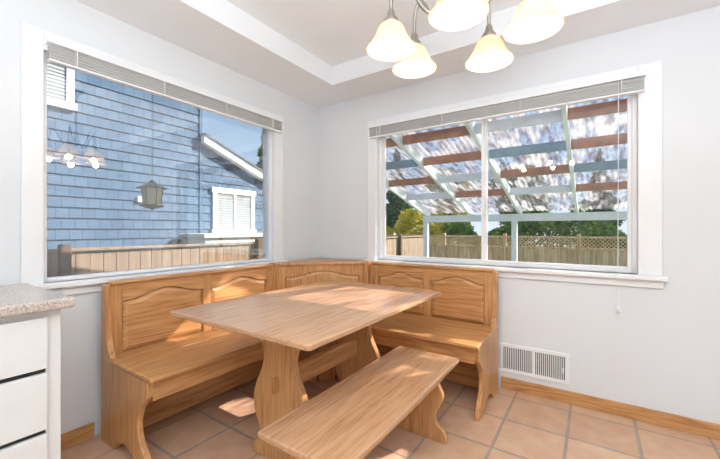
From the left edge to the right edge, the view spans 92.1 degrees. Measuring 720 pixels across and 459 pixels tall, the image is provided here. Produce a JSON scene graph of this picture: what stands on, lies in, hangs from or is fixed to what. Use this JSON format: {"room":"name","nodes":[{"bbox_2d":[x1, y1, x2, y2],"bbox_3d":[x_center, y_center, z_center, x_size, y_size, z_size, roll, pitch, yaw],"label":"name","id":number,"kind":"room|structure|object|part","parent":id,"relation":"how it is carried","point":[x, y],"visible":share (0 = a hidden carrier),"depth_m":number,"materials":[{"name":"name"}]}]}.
{"room":"dining room","nodes":[
{"label":"dining room","id":0,"kind":"room"},
{"bbox_2d":[0,0,317,435],"bbox_3d":[-1.889,0.160,1.565,0.150,3.440,5.300,0,0,34],"label":"wall","id":1,"kind":"structure","parent":0,"point":[73,20],"depth_m":1.99,"materials":[{"name":"paint"}]},
{"bbox_2d":[61,422,93,450],"bbox_3d":[-1.594,1.137,1.855,0.016,0.085,0.290,0,0,34],"label":"baseboard","id":2,"kind":"structure","parent":1,"relation":"attached to","point":[78,435],"depth_m":1.91,"materials":[{"name":"brown wood"}]},
{"bbox_2d":[48,283,107,294],"bbox_3d":[-1.186,0.332,2.464,0.018,0.047,1.725,0,0,34],"label":"apron","id":3,"kind":"object","parent":1,"relation":"attached to","point":[96,287],"visible":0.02,"depth_m":1.91,"materials":[{"name":"white paint"}]},
{"bbox_2d":[21,22,282,284],"bbox_3d":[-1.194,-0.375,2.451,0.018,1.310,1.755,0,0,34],"label":"window frame","id":4,"kind":"structure","parent":1,"relation":"attached to","point":[33,39],"depth_m":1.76,"materials":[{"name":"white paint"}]},
{"bbox_2d":[136,94,167,209],"bbox_3d":[-1.656,-0.735,2.766,0.224,1.170,0.194,0,0,34],"label":"lantern","id":5,"kind":"object","parent":1,"relation":"hanging from","point":[151,192],"visible":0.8,"depth_m":2.73,"materials":[{"name":"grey metal"}]},
{"bbox_3d":[-1.656,-0.260,2.766,0.144,0.130,0.125,0,0,34],"label":"pane","id":6,"kind":"part","parent":5,"relation":"part of","materials":[{"name":"glass"}]},
{"bbox_3d":[-1.656,-0.855,2.766,0.005,0.930,0.005,0,0,34],"label":"chain","id":7,"kind":"part","parent":5,"relation":"part of","materials":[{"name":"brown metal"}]},
{"bbox_2d":[34,260,287,288],"bbox_3d":[-1.216,0.294,2.498,0.170,0.028,1.760,0,0,34],"label":"sill","id":8,"kind":"structure","parent":1,"relation":"attached to","point":[49,285],"depth_m":2.07,"materials":[{"name":"white paint"}]},
{"bbox_2d":[46,35,282,132],"bbox_3d":[-1.155,-0.931,2.452,0.045,0.128,1.620,0,0,34],"label":"window blind","id":9,"kind":"object","parent":1,"relation":"attached to","point":[61,52],"visible":1,"depth_m":2.18,"materials":[{"name":"white plastic"}]},
{"bbox_2d":[61,376,719,458],"bbox_3d":[0.002,1.240,0.299,4.700,0.120,5.300,0,0,34],"label":"floor","id":10,"kind":"structure","parent":0,"point":[513,424],"depth_m":1.98,"materials":[{"name":"tile"}]},
{"bbox_2d":[0,283,74,458],"bbox_3d":[-1.838,0.724,0.912,0.649,0.912,1.570,0,0,34],"label":"base cabinet","id":11,"kind":"object","parent":10,"relation":"on","point":[30,315],"visible":1,"depth_m":1.30,"materials":[{"name":"wood"}]},
{"bbox_2d":[0,283,74,317],"bbox_3d":[-1.838,0.289,0.912,0.649,0.042,1.570,0,0,34],"label":"countertop","id":12,"kind":"structure","parent":11,"relation":"on","point":[15,299],"depth_m":1.35,"materials":[{"name":"stone"}]},
{"bbox_2d":[101,264,316,458],"bbox_3d":[-0.871,0.735,2.304,0.570,0.890,1.250,0,0,34],"label":"bench","id":13,"kind":"object","parent":10,"relation":"on","point":[156,365],"visible":0.67,"depth_m":2.05,"materials":[{"name":"brown wood"}]},
{"bbox_3d":[-0.848,0.716,2.288,0.515,0.024,1.250,0,0,34],"label":"seat","id":14,"kind":"part","parent":13,"relation":"part of","materials":[{"name":"brown wood"}]},
{"bbox_2d":[170,280,440,458],"bbox_3d":[-0.214,0.797,2.048,0.955,0.766,1.315,0,0,34],"label":"dining table","id":15,"kind":"object","parent":10,"relation":"on","point":[308,317],"visible":0.69,"depth_m":1.78,"materials":[{"name":"brown wood"}]},
{"bbox_3d":[-0.403,0.827,1.762,0.390,0.706,0.040,0,0,34],"label":"trestle leg","id":16,"kind":"part","parent":15,"relation":"part of","materials":[{"name":"brown wood"}]},
{"bbox_3d":[-0.019,0.827,2.335,0.390,0.706,0.040,0,0,34],"label":"trestle leg","id":17,"kind":"part","parent":15,"relation":"part of","materials":[{"name":"brown wood"}]},
{"bbox_2d":[269,258,372,380],"bbox_3d":[-0.336,0.733,3.096,0.668,0.895,0.668,0,0,34],"label":"seat","id":18,"kind":"object","parent":10,"relation":"on","point":[288,274],"visible":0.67,"depth_m":3.04,"materials":[{"name":"brown wood"}]},
{"bbox_2d":[277,258,362,262],"bbox_3d":[-0.341,0.299,3.124,0.628,0.018,0.628,0,0,34],"label":"shelf","id":19,"kind":"object","parent":18,"relation":"attached to","point":[314,260],"depth_m":3.15,"materials":[{"name":"brown wood"}]},
{"bbox_3d":[-0.325,0.511,3.062,0.648,0.286,0.010,0,0,-12],"label":"raised panel","id":20,"kind":"part","parent":18,"relation":"part of","materials":[{"name":"brown wood"}]},
{"bbox_2d":[258,346,458,458],"bbox_3d":[0.096,0.958,1.627,0.390,0.444,1.130,0,0,34],"label":"bench","id":21,"kind":"object","parent":10,"relation":"on","point":[402,389],"visible":1,"depth_m":1.48,"materials":[{"name":"brown wood"}]},
{"bbox_3d":[0.346,0.971,2.000,0.320,0.418,0.030,0,0,34],"label":"leg","id":22,"kind":"part","parent":21,"relation":"part of","materials":[{"name":"brown wood"}]},
{"bbox_2d":[338,262,497,420],"bbox_3d":[0.410,0.735,2.626,1.100,0.890,0.570,0,0,34],"label":"bench","id":23,"kind":"object","parent":10,"relation":"on","point":[461,322],"visible":0.62,"depth_m":2.58,"materials":[{"name":"brown wood"}]},
{"bbox_3d":[0.395,0.716,2.603,1.100,0.024,0.515,0,0,34],"label":"seat","id":24,"kind":"part","parent":23,"relation":"part of","materials":[{"name":"brown wood"}]},
{"bbox_2d":[75,0,719,107],"bbox_3d":[0.002,-1.430,0.299,4.700,0.340,5.300,0,0,34],"label":"ceiling","id":25,"kind":"structure","parent":0,"point":[313,52],"depth_m":2.34,"materials":[{"name":"paint"}]},
{"bbox_2d":[366,0,564,78],"bbox_3d":[0.352,-1.065,1.365,0.633,0.710,0.593,0,0,-16],"label":"chandelier","id":26,"kind":"object","parent":25,"relation":"hanging from","point":[533,21],"visible":1,"depth_m":1.32,"materials":[{"name":"white glass"}]},
{"bbox_2d":[384,8,397,20],"bbox_3d":[0.123,-0.835,1.372,0.064,0.074,0.064,0,0,34],"label":"socket","id":27,"kind":"object","parent":26,"relation":"attached to","point":[390,16],"depth_m":1.35,"materials":[{"name":"silver metal"}]},
{"bbox_3d":[0.123,-0.761,1.372,0.196,0.102,0.196,0,0,34],"label":"lamp shade","id":28,"kind":"part","parent":26,"relation":"part of","materials":[{"name":"white glass"}]},
{"bbox_3d":[0.123,-0.769,1.372,0.048,0.090,0.048,0,0,34],"label":"bulb","id":29,"kind":"part","parent":26,"relation":"part of","materials":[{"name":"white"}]},
{"bbox_3d":[0.236,-0.920,1.364,0.243,0.159,0.015,0,0,4],"label":"arm","id":30,"kind":"part","parent":26,"relation":"part of","materials":[{"name":"silver metal"}]},
{"bbox_3d":[0.241,-0.761,1.540,0.196,0.102,0.196,0,0,34],"label":"lamp shade","id":31,"kind":"part","parent":26,"relation":"part of","materials":[{"name":"white glass"}]},
{"bbox_3d":[0.241,-0.769,1.540,0.048,0.090,0.048,0,0,34],"label":"bulb","id":32,"kind":"part","parent":26,"relation":"part of","materials":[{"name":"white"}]},
{"bbox_2d":[411,32,420,43],"bbox_3d":[0.241,-0.835,1.540,0.064,0.074,0.064,0,0,34],"label":"socket","id":33,"kind":"object","parent":26,"relation":"attached to","point":[414,37],"depth_m":1.52,"materials":[{"name":"silver metal"}]},
{"bbox_3d":[0.301,-0.920,1.456,0.015,0.159,0.222,0,0,-35],"label":"arm","id":34,"kind":"part","parent":26,"relation":"part of","materials":[{"name":"silver metal"}]},
{"bbox_3d":[0.325,-0.769,1.150,0.048,0.090,0.048,0,0,34],"label":"bulb","id":35,"kind":"part","parent":26,"relation":"part of","materials":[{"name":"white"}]},
{"bbox_3d":[0.325,-0.761,1.150,0.196,0.102,0.196,0,0,34],"label":"lamp shade","id":36,"kind":"part","parent":26,"relation":"part of","materials":[{"name":"white glass"}]},
{"bbox_2d":[482,23,495,36],"bbox_3d":[0.548,-0.835,1.475,0.064,0.074,0.064,0,0,34],"label":"socket","id":37,"kind":"object","parent":26,"relation":"attached to","point":[489,31],"depth_m":1.45,"materials":[{"name":"silver metal"}]},
{"bbox_3d":[0.548,-0.769,1.475,0.048,0.090,0.048,0,0,34],"label":"bulb","id":38,"kind":"part","parent":26,"relation":"part of","materials":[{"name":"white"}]},
{"bbox_3d":[0.468,-0.920,1.420,0.209,0.159,0.015,0,0,-34],"label":"arm","id":39,"kind":"part","parent":26,"relation":"part of","materials":[{"name":"silver metal"}]},
{"bbox_3d":[0.548,-0.761,1.475,0.196,0.102,0.196,0,0,34],"label":"lamp shade","id":40,"kind":"part","parent":26,"relation":"part of","materials":[{"name":"white glass"}]},
{"bbox_3d":[0.615,-0.769,1.235,0.048,0.090,0.048,0,0,34],"label":"bulb","id":41,"kind":"part","parent":26,"relation":"part of","materials":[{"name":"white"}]},
{"bbox_3d":[0.615,-0.761,1.235,0.196,0.102,0.196,0,0,34],"label":"lamp shade","id":42,"kind":"part","parent":26,"relation":"part of","materials":[{"name":"white glass"}]},
{"bbox_2d":[318,6,719,423],"bbox_3d":[1.497,0.160,2.398,4.550,3.440,0.150,0,0,34],"label":"wall","id":43,"kind":"structure","parent":0,"point":[662,350],"depth_m":2.19,"materials":[{"name":"paint"}]},
{"bbox_2d":[383,95,631,268],"bbox_3d":[0.978,-0.325,2.737,1.838,1.158,0.047,0,0,34],"label":"window","id":44,"kind":"structure","parent":43,"relation":"in","point":[629,97],"depth_m":2.72,"materials":[{"name":"white plastic"}]},
{"bbox_3d":[0.613,-0.325,2.996,0.944,1.158,0.022,0,0,34],"label":"fixed sash","id":45,"kind":"part","parent":44,"relation":"part of","materials":[{"name":"clear glass"}]},
{"bbox_2d":[482,188,484,198],"bbox_3d":[0.964,-0.280,2.711,0.020,0.080,0.012,0,0,34],"label":"latch","id":46,"kind":"object","parent":44,"relation":"attached to","point":[483,189],"visible":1,"depth_m":2.71,"materials":[{"name":"white plastic"}]},
{"bbox_2d":[368,69,645,313],"bbox_3d":[0.905,-0.222,2.646,1.980,1.487,0.059,0,0,34],"label":"window blind","id":47,"kind":"object","parent":44,"relation":"attached to","point":[630,83],"visible":1,"depth_m":2.46,"materials":[{"name":"white plastic"}]},
{"bbox_3d":[0.909,-0.843,2.652,1.970,0.012,0.038,0,0,34],"label":"rail","id":48,"kind":"part","parent":47,"relation":"part of","materials":[{"name":"white plastic"}]},
{"bbox_3d":[1.605,-0.220,2.156,0.004,1.400,0.006,0,0,-34],"label":"lift cord","id":49,"kind":"part","parent":47,"relation":"part of","materials":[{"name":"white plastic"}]},
{"bbox_2d":[368,60,662,275],"bbox_3d":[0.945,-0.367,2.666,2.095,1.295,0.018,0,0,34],"label":"window frame","id":50,"kind":"structure","parent":43,"relation":"attached to","point":[650,102],"depth_m":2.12,"materials":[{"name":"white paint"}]},
{"bbox_2d":[363,259,668,281],"bbox_3d":[0.968,0.294,2.704,2.150,0.028,0.170,0,0,34],"label":"sill","id":51,"kind":"structure","parent":43,"relation":"attached to","point":[506,269],"depth_m":2.35,"materials":[{"name":"white paint"}]},
{"bbox_2d":[500,342,569,384],"bbox_3d":[1.233,0.950,2.472,0.450,0.210,0.020,0,0,34],"label":"air vent","id":52,"kind":"object","parent":43,"relation":"in","point":[553,366],"visible":1,"depth_m":2.46,"materials":[{"name":"white metal"}]},
{"bbox_2d":[498,271,663,288],"bbox_3d":[0.947,0.332,2.664,2.100,0.047,0.018,0,0,34],"label":"apron","id":53,"kind":"object","parent":43,"relation":"attached to","point":[564,278],"visible":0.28,"depth_m":2.29,"materials":[{"name":"white paint"}]},
{"bbox_2d":[501,376,719,439],"bbox_3d":[2.136,1.137,1.870,2.600,0.085,0.016,0,0,34],"label":"baseboard","id":54,"kind":"structure","parent":43,"relation":"attached to","point":[682,423],"depth_m":2.19,"materials":[{"name":"brown wood"}]},
{"label":"outside","id":55,"kind":"structure","parent":0,"visible":0},
{"bbox_3d":[5.127,1.940,11.911,60.000,0.280,60.000,0,0,34],"label":"ground","id":56,"kind":"structure","parent":55,"visible":0},
{"bbox_2d":[179,233,262,244],"bbox_3d":[-2.696,0.940,7.370,0.850,1.720,1.850,0,0,34],"label":"storage box","id":57,"kind":"object","parent":56,"relation":"on","point":[188,238],"visible":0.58,"depth_m":6.78,"materials":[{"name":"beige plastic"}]},
{"bbox_2d":[202,145,259,180],"bbox_3d":[-3.987,0.015,9.980,4.000,3.730,3.750,0,0,34],"label":"wing wall","id":58,"kind":"structure","parent":56,"relation":"on","point":[219,157],"depth_m":8.01,"materials":[{"name":"blue wood"}]},
{"bbox_2d":[201,133,262,171],"bbox_3d":[-3.837,-1.215,10.132,4.300,1.590,4.170,0,0,34],"label":"wing roof","id":59,"kind":"structure","parent":58,"relation":"on","point":[206,134],"depth_m":7.74,"materials":[{"name":"grey"}]},
{"bbox_2d":[201,134,262,181],"bbox_3d":[-2.147,-1.120,8.989,0.160,1.720,4.150,0,0,34],"label":"fascia","id":60,"kind":"object","parent":59,"relation":"attached to","point":[206,141],"depth_m":7.78,"materials":[{"name":"white wood"}]},
{"bbox_2d":[202,149,262,232],"bbox_3d":[-2.316,0.075,8.861,0.022,3.570,3.750,0,0,34],"label":"siding","id":61,"kind":"object","parent":58,"relation":"attached to","point":[215,173],"visible":0.23,"depth_m":7.71,"materials":[{"name":"blue wood"}]},
{"bbox_2d":[211,187,255,232],"bbox_3d":[-2.876,-0.405,7.972,0.080,1.030,1.170,0,0,34],"label":"trim","id":62,"kind":"structure","parent":58,"relation":"attached to","point":[214,190],"depth_m":7.92,"materials":[{"name":"white wood"}]},
{"bbox_2d":[217,193,250,229],"bbox_3d":[-2.895,-0.400,7.985,0.034,0.800,0.910,0,0,34],"label":"window glass","id":63,"kind":"structure","parent":62,"relation":"in","point":[217,193],"depth_m":7.93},
{"bbox_2d":[217,194,250,227],"bbox_3d":[-2.878,-0.412,7.974,0.008,0.743,0.910,0,0,34],"label":"window blind","id":64,"kind":"object","parent":63,"relation":"attached to","point":[217,194],"depth_m":7.92,"materials":[{"name":"white plastic"}]},
{"bbox_2d":[47,235,422,276],"bbox_3d":[-1.315,0.975,6.008,0.160,1.650,12.022,0,0,34],"label":"fence","id":65,"kind":"object","parent":56,"relation":"on","point":[62,261],"visible":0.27,"depth_m":4.25,"materials":[{"name":"brown wood"}]},
{"bbox_3d":[-1.338,0.210,6.010,0.080,0.030,12.000,0,0,34],"label":"cap rail","id":66,"kind":"part","parent":65,"relation":"part of","materials":[{"name":"brown wood"}]},
{"bbox_2d":[256,129,262,169],"bbox_3d":[-3.841,-1.363,14.159,2.651,6.326,2.471,0,0,34],"label":"conifer tree","id":67,"kind":"object","parent":56,"relation":"on","point":[259,164],"visible":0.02,"depth_m":14.01,"materials":[{"name":"green plant"}]},
{"bbox_2d":[386,149,413,234],"bbox_3d":[1.899,-1.409,18.124,2.726,6.419,2.705,0,0,34],"label":"conifer tree","id":68,"kind":"object","parent":56,"relation":"on","point":[396,204],"visible":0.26,"depth_m":17.78,"materials":[{"name":"green plant"}]},
{"bbox_2d":[386,208,446,244],"bbox_3d":[0.629,0.385,15.522,6.653,2.884,1.444,0,0,34],"label":"shrub","id":69,"kind":"object","parent":56,"relation":"on","point":[408,222],"visible":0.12,"depth_m":14.16,"materials":[{"name":"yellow plant"}]},
{"bbox_2d":[425,167,469,244],"bbox_3d":[4.316,-0.652,16.939,2.454,4.904,2.047,0,0,34],"label":"deciduous tree","id":70,"kind":"object","parent":56,"relation":"on","point":[435,186],"visible":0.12,"depth_m":16.55,"materials":[{"name":"green plant"}]},
{"bbox_2d":[386,99,626,260],"bbox_3d":[2.645,0.186,4.248,5.600,3.228,4.197,0,0,34],"label":"patio cover","id":71,"kind":"object","parent":56,"relation":"on","point":[604,128],"visible":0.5,"depth_m":4.62,"materials":[{"name":"white wood"}]},
{"bbox_2d":[386,233,626,266],"bbox_3d":[3.863,0.965,11.542,26.308,1.670,0.100,0,0,34],"label":"fence","id":72,"kind":"object","parent":56,"relation":"on","point":[578,255],"visible":0.17,"depth_m":10.48,"materials":[{"name":"brown wood"}]},
{"bbox_2d":[488,163,551,243],"bbox_3d":[6.933,-0.611,14.806,2.448,4.821,2.812,0,0,-32],"label":"deciduous tree","id":73,"kind":"object","parent":56,"relation":"on","point":[531,199],"visible":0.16,"depth_m":14.49,"materials":[{"name":"green plant"}]},
{"bbox_2d":[441,202,626,265],"bbox_3d":[8.149,0.381,10.495,11.532,2.844,1.455,0,0,34],"label":"hedge","id":74,"kind":"object","parent":56,"relation":"on","point":[561,228],"visible":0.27,"depth_m":11.47,"materials":[{"name":"green plant"}]},
{"bbox_2d":[570,148,626,248],"bbox_3d":[9.226,-0.667,13.267,2.507,4.935,2.565,0,0,34],"label":"conifer tree","id":75,"kind":"object","parent":56,"relation":"on","point":[607,206],"visible":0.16,"depth_m":13.00,"materials":[{"name":"green plant"}]},
{"bbox_3d":[-7.518,-1.570,5.604,5.000,6.900,7.450,0,0,34],"label":"wall","id":76,"kind":"structure","parent":56,"relation":"on","visible":0},
{"bbox_2d":[47,62,76,111],"bbox_3d":[-4.809,-2.550,5.085,0.080,1.340,1.060,0,0,34],"label":"window","id":77,"kind":"structure","parent":76,"relation":"in","point":[69,104],"depth_m":5.39,"materials":[{"name":"white paint"}]},
{"bbox_2d":[47,64,65,98],"bbox_3d":[-4.811,-2.539,5.086,0.008,1.018,0.800,0,0,34],"label":"window blind","id":78,"kind":"object","parent":77,"relation":"attached to","point":[56,67],"visible":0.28,"depth_m":5.32,"materials":[{"name":"white plastic"}]},
{"bbox_2d":[47,71,198,251],"bbox_3d":[-5.431,-1.625,4.208,0.022,6.970,7.450,0,0,34],"label":"siding","id":79,"kind":"object","parent":76,"relation":"attached to","point":[98,154],"visible":0.34,"depth_m":6.02,"materials":[{"name":"blue wood"}]},
{"bbox_2d":[137,196,141,201],"bbox_3d":[-3.994,-0.550,6.320,0.060,0.100,0.120,0,0,34],"label":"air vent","id":80,"kind":"object","parent":76,"relation":"in","point":[139,198],"visible":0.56,"depth_m":6.28,"materials":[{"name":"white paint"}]},
{"bbox_2d":[199,109,201,232],"bbox_3d":[-3.354,-1.570,7.299,0.035,6.900,0.060,0,0,34],"label":"board","id":81,"kind":"object","parent":76,"relation":"attached to","point":[200,110],"visible":0.44,"depth_m":7.28,"materials":[{"name":"blue"}]}
]}

